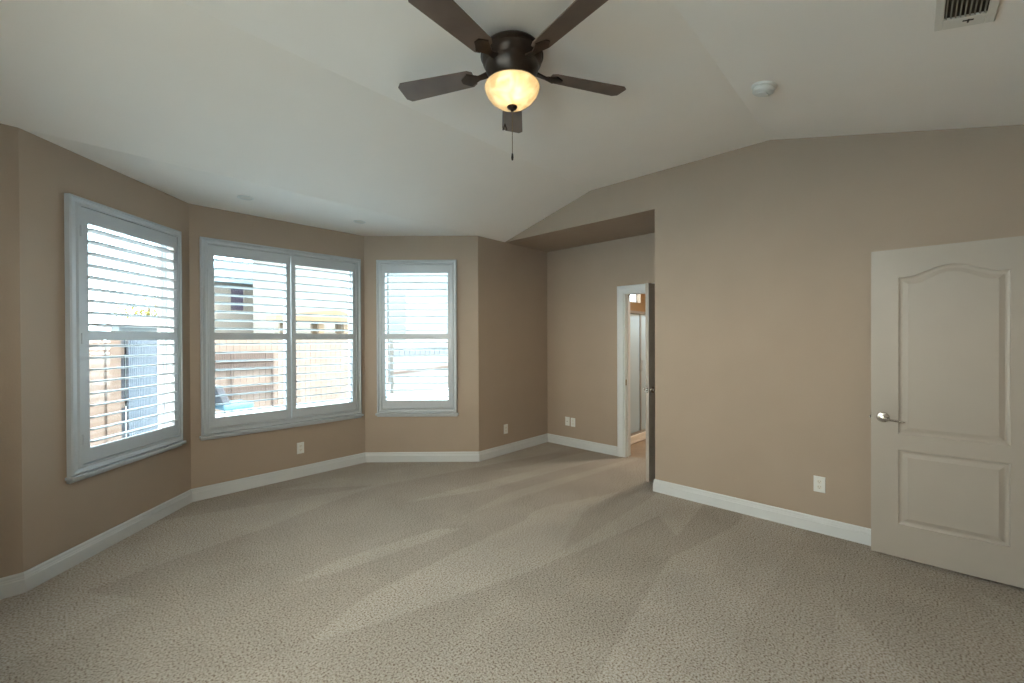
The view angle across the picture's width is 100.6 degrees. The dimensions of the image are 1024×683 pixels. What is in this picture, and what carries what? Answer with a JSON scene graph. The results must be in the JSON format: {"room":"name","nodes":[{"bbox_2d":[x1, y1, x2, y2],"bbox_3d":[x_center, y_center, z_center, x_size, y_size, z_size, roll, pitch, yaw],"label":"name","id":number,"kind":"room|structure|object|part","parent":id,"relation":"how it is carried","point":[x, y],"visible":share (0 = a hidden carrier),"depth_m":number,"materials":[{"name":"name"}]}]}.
{"room":"empty bedroom","nodes":[
{"label":"empty bedroom","id":0,"kind":"room"},
{"bbox_2d":[0,123,22,577],"bbox_3d":[-2.986,0.109,2.286,0.160,2.621,0.458,0,0,43],"label":"wall","id":1,"kind":"structure","parent":0,"point":[11,529],"depth_m":2.37,"materials":[{"name":"beige paint"}]},
{"bbox_2d":[0,572,24,599],"bbox_3d":[-2.915,1.363,2.235,0.016,0.113,0.465,0,0,43],"label":"baseboard","id":2,"kind":"structure","parent":1,"relation":"attached to","point":[12,585],"depth_m":2.37,"materials":[{"name":"white paint"}]},
{"bbox_2d":[18,128,190,571],"bbox_3d":[-2.881,0.104,3.096,0.160,2.621,1.403,0,0,-2],"label":"wall","id":3,"kind":"structure","parent":0,"point":[58,516],"depth_m":2.60,"materials":[{"name":"beige paint"}]},
{"bbox_2d":[24,489,191,591],"bbox_3d":[-2.787,1.358,3.070,0.016,0.113,1.343,0,0,-2],"label":"baseboard","id":4,"kind":"structure","parent":3,"relation":"attached to","point":[39,574],"depth_m":2.85,"materials":[{"name":"white paint"}]},
{"bbox_2d":[64,193,185,483],"bbox_3d":[-2.793,-0.020,3.123,0.089,1.812,0.978,0,0,-2],"label":"plantation shutter","id":5,"kind":"object","parent":3,"relation":"attached to","point":[84,461],"visible":1,"depth_m":2.92,"materials":[{"name":"white paint"}]},
{"bbox_2d":[157,244,170,428],"bbox_3d":[-2.879,-0.041,3.139,0.139,1.659,0.899,0,0,-2],"label":"window","id":6,"kind":"structure","parent":3,"relation":"in","point":[165,303],"depth_m":3.56,"materials":[{"name":"white glass"}]},
{"bbox_3d":[-2.916,-0.040,3.138,0.036,1.606,0.846,0,0,-2],"label":"sash","id":7,"kind":"part","parent":6,"relation":"part of","materials":[{"name":"white plastic"}]},
{"bbox_3d":[-2.919,-0.040,3.137,0.060,1.656,0.896,0,0,-2],"label":"frame","id":8,"kind":"part","parent":6,"relation":"part of","materials":[{"name":"white plastic"}]},
{"bbox_2d":[189,204,364,488],"bbox_3d":[-2.327,0.095,4.388,0.160,2.621,1.772,0,0,43],"label":"wall","id":9,"kind":"structure","parent":0,"point":[219,460],"depth_m":4.13,"materials":[{"name":"beige paint"}]},
{"bbox_2d":[192,452,365,501],"bbox_3d":[-2.257,1.349,4.334,0.016,0.113,1.640,0,0,43],"label":"baseboard","id":10,"kind":"structure","parent":9,"relation":"attached to","point":[210,491],"depth_m":4.21,"materials":[{"name":"white paint"}]},
{"bbox_2d":[199,237,363,440],"bbox_3d":[-2.255,-0.029,4.332,0.088,1.812,1.536,0,0,43],"label":"plantation shutter","id":11,"kind":"object","parent":9,"relation":"attached to","point":[212,427],"visible":1,"depth_m":4.22,"materials":[{"name":"white paint"}]},
{"bbox_3d":[-2.493,-0.047,4.079,0.028,1.654,0.688,0,0,43],"label":"shutter panel","id":12,"kind":"part","parent":11,"relation":"part of","materials":[{"name":"white paint"}]},
{"bbox_3d":[-2.017,-0.052,4.587,0.028,1.654,0.688,0,0,43],"label":"shutter panel","id":13,"kind":"part","parent":11,"relation":"part of","materials":[{"name":"white paint"}]},
{"bbox_2d":[297,442,303,453],"bbox_3d":[-2.192,1.105,4.410,0.008,0.115,0.070,0,0,43],"label":"wall outlet","id":14,"kind":"object","parent":9,"relation":"attached to","point":[300,446],"visible":1,"depth_m":4.41,"materials":[{"name":"white plastic"}]},
{"bbox_2d":[283,264,351,408],"bbox_3d":[-2.317,-0.050,4.391,0.139,1.659,1.449,0,0,43],"label":"window","id":15,"kind":"structure","parent":9,"relation":"in","point":[349,277],"depth_m":4.90,"materials":[{"name":"white glass"}]},
{"bbox_3d":[-2.582,-0.047,4.161,0.036,1.606,0.698,0,0,43],"label":"sash","id":16,"kind":"part","parent":15,"relation":"part of","materials":[{"name":"white plastic"}]},
{"bbox_3d":[-2.106,-0.052,4.671,0.036,1.606,0.698,0,0,43],"label":"sash","id":17,"kind":"part","parent":15,"relation":"part of","materials":[{"name":"white plastic"}]},
{"bbox_2d":[364,236,478,451],"bbox_3d":[-1.083,0.086,5.018,1.385,2.621,0.160,0,0,-1],"label":"wall","id":18,"kind":"structure","parent":0,"point":[460,433],"depth_m":4.94,"materials":[{"name":"beige paint"}]},
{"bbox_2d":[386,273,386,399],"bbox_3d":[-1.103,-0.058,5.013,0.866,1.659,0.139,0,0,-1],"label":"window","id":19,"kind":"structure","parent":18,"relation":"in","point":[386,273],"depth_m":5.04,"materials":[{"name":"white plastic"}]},
{"bbox_2d":[375,260,458,416],"bbox_3d":[-1.100,-0.037,4.927,0.951,1.812,0.089,0,0,-1],"label":"plantation shutter","id":20,"kind":"object","parent":18,"relation":"attached to","point":[385,408],"visible":1,"depth_m":4.91,"materials":[{"name":"white paint"}]},
{"bbox_2d":[365,452,478,461],"bbox_3d":[-1.041,1.341,4.937,1.325,0.113,0.018,0,0,0],"label":"baseboard","id":21,"kind":"structure","parent":18,"relation":"attached to","point":[369,456],"depth_m":4.93,"materials":[{"name":"white paint"}]},
{"bbox_2d":[0,439,1023,682],"bbox_3d":[1.085,1.443,4.065,5.466,0.100,8.800,0,0,43],"label":"floor","id":22,"kind":"structure","parent":0,"point":[548,562],"depth_m":2.35,"materials":[{"name":"beige carpet"}]},
{"bbox_2d":[630,310,645,443],"bbox_3d":[1.385,0.481,6.117,0.948,1.800,1.300,0,0,43],"label":"shower enclosure","id":23,"kind":"object","parent":22,"relation":"on","point":[637,318],"visible":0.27,"depth_m":5.90,"materials":[{"name":"beige"}]},
{"bbox_3d":[1.567,0.432,5.721,0.006,1.634,0.630,0,0,43],"label":"glass panel","id":24,"kind":"part","parent":23,"relation":"part of","materials":[{"name":"grey"}]},
{"bbox_3d":[1.952,0.428,6.133,0.006,1.634,0.440,0,0,43],"label":"glass panel","id":25,"kind":"part","parent":23,"relation":"part of","materials":[{"name":"grey"}]},
{"bbox_2d":[0,0,1023,241],"bbox_3d":[-0.437,-1.416,2.500,5.576,0.513,4.514,0,0,43],"label":"ceiling","id":26,"kind":"structure","parent":0,"point":[298,108],"depth_m":2.44,"materials":[{"name":"paint"}]},
{"bbox_2d":[237,195,253,199],"bbox_3d":[-2.244,-1.208,3.580,0.120,0.006,0.120,0,0,43],"label":"recessed light","id":27,"kind":"object","parent":26,"relation":"in","point":[243,197],"visible":1,"depth_m":3.57,"materials":[{"name":"white plastic"}]},
{"bbox_2d":[353,220,365,223],"bbox_3d":[-1.549,-1.215,4.323,0.120,0.006,0.120,0,0,43],"label":"recessed light","id":28,"kind":"object","parent":26,"relation":"in","point":[355,221],"visible":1,"depth_m":4.31,"materials":[{"name":"white plastic"}]},
{"bbox_2d":[398,0,625,160],"bbox_3d":[-0.006,-1.254,2.212,1.281,0.595,1.267,0,0,43],"label":"ceiling fan","id":29,"kind":"object","parent":26,"relation":"attached to","point":[511,60],"visible":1,"depth_m":2.13,"materials":[{"name":"brown metal"}]},
{"bbox_3d":[-0.417,-1.433,2.384,0.450,0.006,0.139,0,-11,18],"label":"fan blade","id":30,"kind":"part","parent":29,"relation":"part of","materials":[{"name":"brown wood"}]},
{"bbox_3d":[-0.259,-1.431,1.892,0.139,0.006,0.450,-14,-8,35],"label":"fan blade","id":31,"kind":"part","parent":29,"relation":"part of","materials":[{"name":"brown wood"}]},
{"bbox_3d":[0.001,-1.436,2.687,0.139,0.006,0.450,11,0,0],"label":"fan blade","id":32,"kind":"part","parent":29,"relation":"part of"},
{"bbox_3d":[0.002,-1.107,2.249,0.004,0.221,0.005,0,0,43],"label":"pull chain","id":33,"kind":"part","parent":29,"relation":"part of","materials":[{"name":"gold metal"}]},
{"bbox_3d":[0.001,-1.294,2.248,0.290,0.111,0.290,0,0,43],"label":"lamp shade","id":34,"kind":"part","parent":29,"relation":"part of","materials":[{"name":"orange glass"}]},
{"bbox_3d":[0.258,-1.433,1.891,0.139,0.006,0.450,-14,8,-35],"label":"fan blade","id":35,"kind":"part","parent":29,"relation":"part of","materials":[{"name":"brown wood"}]},
{"bbox_3d":[0.418,-1.436,2.382,0.450,0.006,0.139,0,11,-18],"label":"fan blade","id":36,"kind":"part","parent":29,"relation":"part of","materials":[{"name":"brown wood"}]},
{"bbox_2d":[751,81,776,96],"bbox_3d":[1.500,-1.500,2.529,0.136,0.072,0.136,0,0,-1],"label":"smoke detector","id":37,"kind":"object","parent":26,"relation":"attached to","point":[761,88],"visible":1,"depth_m":2.50,"materials":[{"name":"white plastic"}]},
{"bbox_3d":[1.500,-1.512,2.530,0.138,0.014,0.138,19,13,41],"label":"mounting plate","id":38,"kind":"part","parent":37,"relation":"part of","materials":[{"name":"white plastic"}]},
{"bbox_2d":[934,0,999,31],"bbox_3d":[1.718,-1.308,1.599,0.176,0.052,0.450,0,0,43],"label":"ceiling vent","id":39,"kind":"object","parent":26,"relation":"in","point":[949,14],"visible":1,"depth_m":1.69,"materials":[{"name":"white metal"}]},
{"bbox_2d":[478,236,644,450],"bbox_3d":[1.179,0.068,6.734,0.168,2.621,4.755,0,0,43],"label":"wall","id":40,"kind":"structure","parent":0,"point":[512,278],"depth_m":5.36,"materials":[{"name":"beige paint"}]},
{"bbox_2d":[504,424,507,433],"bbox_3d":[-0.075,1.086,5.277,0.008,0.115,0.070,0,0,43],"label":"wall outlet","id":41,"kind":"object","parent":40,"relation":"attached to","point":[505,425],"visible":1,"depth_m":5.28,"materials":[{"name":"white plastic"}]},
{"bbox_2d":[479,433,547,461],"bbox_3d":[0.058,1.334,5.414,0.016,0.113,1.293,0,0,43],"label":"baseboard","id":42,"kind":"structure","parent":40,"relation":"attached to","point":[515,446],"depth_m":5.34,"materials":[{"name":"white paint"}]},
{"bbox_2d":[513,213,654,251],"bbox_3d":[1.010,-1.292,4.975,2.322,0.120,0.838,0,0,43],"label":"ceiling","id":43,"kind":"structure","parent":0,"point":[645,224],"depth_m":4.90,"materials":[{"name":"beige paint"}]},
{"bbox_2d":[547,233,654,445],"bbox_3d":[1.276,0.076,5.231,2.042,2.621,0.120,0,0,43],"label":"wall","id":44,"kind":"structure","parent":0,"point":[583,281],"depth_m":5.43,"materials":[{"name":"beige paint"}]},
{"bbox_2d":[565,417,569,425],"bbox_3d":[0.736,1.061,5.656,0.070,0.115,0.008,0,0,43],"label":"phone jack","id":45,"kind":"object","parent":44,"relation":"attached to","point":[567,419],"visible":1,"depth_m":5.65,"materials":[{"name":"white plastic"}]},
{"bbox_2d":[571,418,574,426],"bbox_3d":[0.801,1.064,5.596,0.070,0.115,0.008,0,0,43],"label":"wall outlet","id":46,"kind":"object","parent":44,"relation":"attached to","point":[572,419],"visible":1,"depth_m":5.59,"materials":[{"name":"white plastic"}]},
{"bbox_2d":[548,434,616,455],"bbox_3d":[0.881,1.330,5.518,1.076,0.113,0.016,0,0,43],"label":"baseboard","id":47,"kind":"structure","parent":44,"relation":"attached to","point":[567,441],"depth_m":5.47,"materials":[{"name":"white paint"}]},
{"bbox_2d":[617,283,654,456],"bbox_3d":[1.652,0.361,4.888,0.899,2.051,0.170,0,0,43],"label":"door frame","id":48,"kind":"structure","parent":44,"relation":"in","point":[623,292],"depth_m":5.10,"materials":[{"name":"white paint"}]},
{"bbox_2d":[644,283,654,481],"bbox_3d":[1.573,0.400,4.393,0.664,1.955,0.149,-1,0,-41],"label":"door","id":49,"kind":"structure","parent":48,"relation":"attached to","point":[649,287],"depth_m":4.19,"materials":[{"name":"white paint"}]},
{"bbox_2d":[506,125,1023,528],"bbox_3d":[1.550,-0.087,3.825,4.362,2.960,0.120,0,0,43],"label":"wall","id":50,"kind":"structure","parent":0,"point":[763,250],"depth_m":3.24,"materials":[{"name":"beige paint"}]},
{"bbox_2d":[653,479,870,545],"bbox_3d":[2.173,1.337,3.163,2.345,0.113,0.016,0,0,43],"label":"baseboard","id":51,"kind":"structure","parent":50,"relation":"attached to","point":[842,530],"depth_m":3.31,"materials":[{"name":"white paint"}]},
{"bbox_2d":[814,475,824,492],"bbox_3d":[2.242,1.042,3.101,0.070,0.115,0.008,0,0,43],"label":"wall outlet","id":52,"kind":"object","parent":50,"relation":"attached to","point":[819,482],"visible":1,"depth_m":3.10,"materials":[{"name":"white plastic"}]},
{"bbox_2d":[870,236,1023,588],"bbox_3d":[2.650,0.395,2.567,0.752,1.965,0.149,0,0,42],"label":"door","id":53,"kind":"structure","parent":50,"relation":"in","point":[947,415],"depth_m":2.55,"materials":[{"name":"white paint"}]},
{"bbox_3d":[2.391,0.491,2.739,0.066,0.066,0.054,0,0,42],"label":"lever handle","id":54,"kind":"part","parent":53,"relation":"part of","materials":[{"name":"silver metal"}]},
{"bbox_3d":[2.417,0.498,2.691,0.107,0.026,0.022,0,0,42],"label":"lever","id":55,"kind":"part","parent":53,"relation":"part of","materials":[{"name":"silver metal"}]},
{"label":"outside","id":56,"kind":"structure","parent":0,"visible":0},
{"bbox_2d":[126,384,447,436],"bbox_3d":[-7.769,1.736,20.975,120.000,0.200,100.000,0,0,43],"label":"ground","id":57,"kind":"structure","parent":56,"point":[424,392],"depth_m":12.21,"materials":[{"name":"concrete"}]},
{"bbox_2d":[89,340,124,446],"bbox_3d":[-5.638,0.833,3.583,0.130,1.780,3.520,0,0,43],"label":"fence","id":58,"kind":"object","parent":57,"relation":"on","point":[93,351],"visible":0.12,"depth_m":4.72,"materials":[{"name":"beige wood"}]},
{"bbox_2d":[94,317,156,383],"bbox_3d":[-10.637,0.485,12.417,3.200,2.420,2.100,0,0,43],"label":"house","id":59,"kind":"structure","parent":57,"relation":"on","point":[133,320],"depth_m":11.41,"materials":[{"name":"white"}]},
{"bbox_2d":[112,295,156,320],"bbox_3d":[-17.992,-0.332,21.032,1.406,4.040,2.681,0,0,43],"label":"tree","id":60,"kind":"object","parent":57,"relation":"on","point":[148,312],"visible":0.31,"depth_m":20.71,"materials":[{"name":"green plant"}]},
{"bbox_2d":[121,340,157,437],"bbox_3d":[-6.017,0.815,7.130,0.130,1.780,5.432,0,0,-34],"label":"fence","id":61,"kind":"object","parent":57,"relation":"on","point":[138,350],"visible":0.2,"depth_m":5.56,"materials":[{"name":"blue wood"}]},
{"bbox_3d":[-4.530,0.821,4.911,0.090,1.780,0.090,0,0,-34],"label":"post","id":62,"kind":"part","parent":61,"relation":"part of","materials":[{"name":"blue wood"}]},
{"bbox_2d":[214,263,252,332],"bbox_3d":[-11.755,-0.857,18.174,4.700,5.050,4.000,0,0,43],"label":"house","id":63,"kind":"structure","parent":57,"relation":"on","point":[221,307],"depth_m":16.43,"materials":[{"name":"white paint"}]},
{"bbox_3d":[-10.630,-1.627,16.430,0.015,0.850,0.420,0,0,43],"label":"pane","id":64,"kind":"part","parent":63,"relation":"part of","materials":[{"name":"clear glass"}]},
{"bbox_2d":[215,385,253,415],"bbox_3d":[-5.632,1.267,8.474,0.580,0.861,0.693,0,0,35],"label":"patio chair","id":65,"kind":"object","parent":57,"relation":"on","point":[218,391],"visible":0.56,"depth_m":8.24,"materials":[{"name":"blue fabric"}]},
{"bbox_3d":[-5.742,1.038,8.300,0.514,0.400,0.285,0,0,35],"label":"backrest","id":66,"kind":"part","parent":65,"relation":"part of","materials":[{"name":"grey fabric"}]},
{"bbox_2d":[215,400,253,410],"bbox_3d":[-5.594,1.276,8.528,0.580,0.120,0.560,0,0,35],"label":"cushion","id":67,"kind":"object","parent":65,"relation":"on","point":[226,407],"depth_m":8.33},
{"bbox_2d":[215,352,274,410],"bbox_3d":[-6.745,0.986,10.254,0.060,1.410,1.850,0,0,43],"label":"trellis","id":68,"kind":"object","parent":57,"relation":"on","point":[231,355],"visible":0.53,"depth_m":10.44,"materials":[{"name":"brown wood"}]},
{"bbox_3d":[-6.759,0.986,10.254,0.040,1.410,0.030,0,0,43],"label":"post","id":69,"kind":"part","parent":68,"relation":"part of","materials":[{"name":"brown wood"}]},
{"bbox_3d":[-6.138,0.980,10.918,0.040,1.410,0.030,0,0,43],"label":"post","id":70,"kind":"part","parent":68,"relation":"part of","materials":[{"name":"brown wood"}]},
{"bbox_2d":[253,261,347,333],"bbox_3d":[-7.733,-2.018,16.251,3.000,7.360,3.900,0,0,43],"label":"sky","id":71,"kind":"structure","parent":57,"relation":"on","point":[255,268],"depth_m":15.21,"materials":[{"name":"white paint"}]},
{"bbox_2d":[215,339,389,411],"bbox_3d":[-5.735,0.790,11.532,0.130,1.780,5.400,0,0,43],"label":"fence","id":72,"kind":"object","parent":57,"relation":"on","point":[275,347],"visible":0.37,"depth_m":11.41,"materials":[{"name":"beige wood"}]},
{"bbox_2d":[266,310,347,333],"bbox_3d":[-6.250,0.332,13.448,0.900,2.680,2.500,0,0,43],"label":"pergola","id":73,"kind":"object","parent":57,"relation":"on","point":[329,312],"visible":0.32,"depth_m":13.28,"materials":[{"name":"beige paint"}]},
{"bbox_3d":[-7.004,0.502,12.963,0.140,2.350,0.160,0,0,43],"label":"post","id":74,"kind":"part","parent":73,"relation":"part of","materials":[{"name":"beige paint"}]},
{"bbox_3d":[-6.355,0.496,13.657,0.140,2.350,0.160,0,0,43],"label":"post","id":75,"kind":"part","parent":73,"relation":"part of","materials":[{"name":"beige paint"}]},
{"bbox_3d":[-5.990,0.496,13.316,0.140,2.350,0.160,0,0,43],"label":"post","id":76,"kind":"part","parent":73,"relation":"part of","materials":[{"name":"beige paint"}]},
{"bbox_3d":[-5.809,0.490,14.242,0.140,2.350,0.160,0,0,43],"label":"post","id":77,"kind":"part","parent":73,"relation":"part of","materials":[{"name":"beige paint"}]},
{"bbox_3d":[-5.444,0.491,13.900,0.140,2.350,0.160,0,0,43],"label":"post","id":78,"kind":"part","parent":73,"relation":"part of","materials":[{"name":"beige paint"}]},
{"bbox_2d":[387,273,447,381],"bbox_3d":[-4.596,-1.911,21.875,8.100,7.060,9.000,0,0,43],"label":"sky","id":79,"kind":"structure","parent":57,"relation":"on","point":[389,286],"depth_m":17.23,"materials":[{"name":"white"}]},
{"bbox_2d":[390,340,447,393],"bbox_3d":[-1.586,0.789,15.998,0.230,1.700,6.590,0,0,43],"label":"wall","id":80,"kind":"structure","parent":57,"relation":"on","point":[392,345],"depth_m":14.22,"materials":[{"name":"white paint"}]},
{"bbox_3d":[-1.547,0.829,15.900,0.020,0.380,6.500,0,0,43],"label":"sloped rail","id":81,"kind":"part","parent":80,"relation":"part of","materials":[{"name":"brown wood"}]}
]}

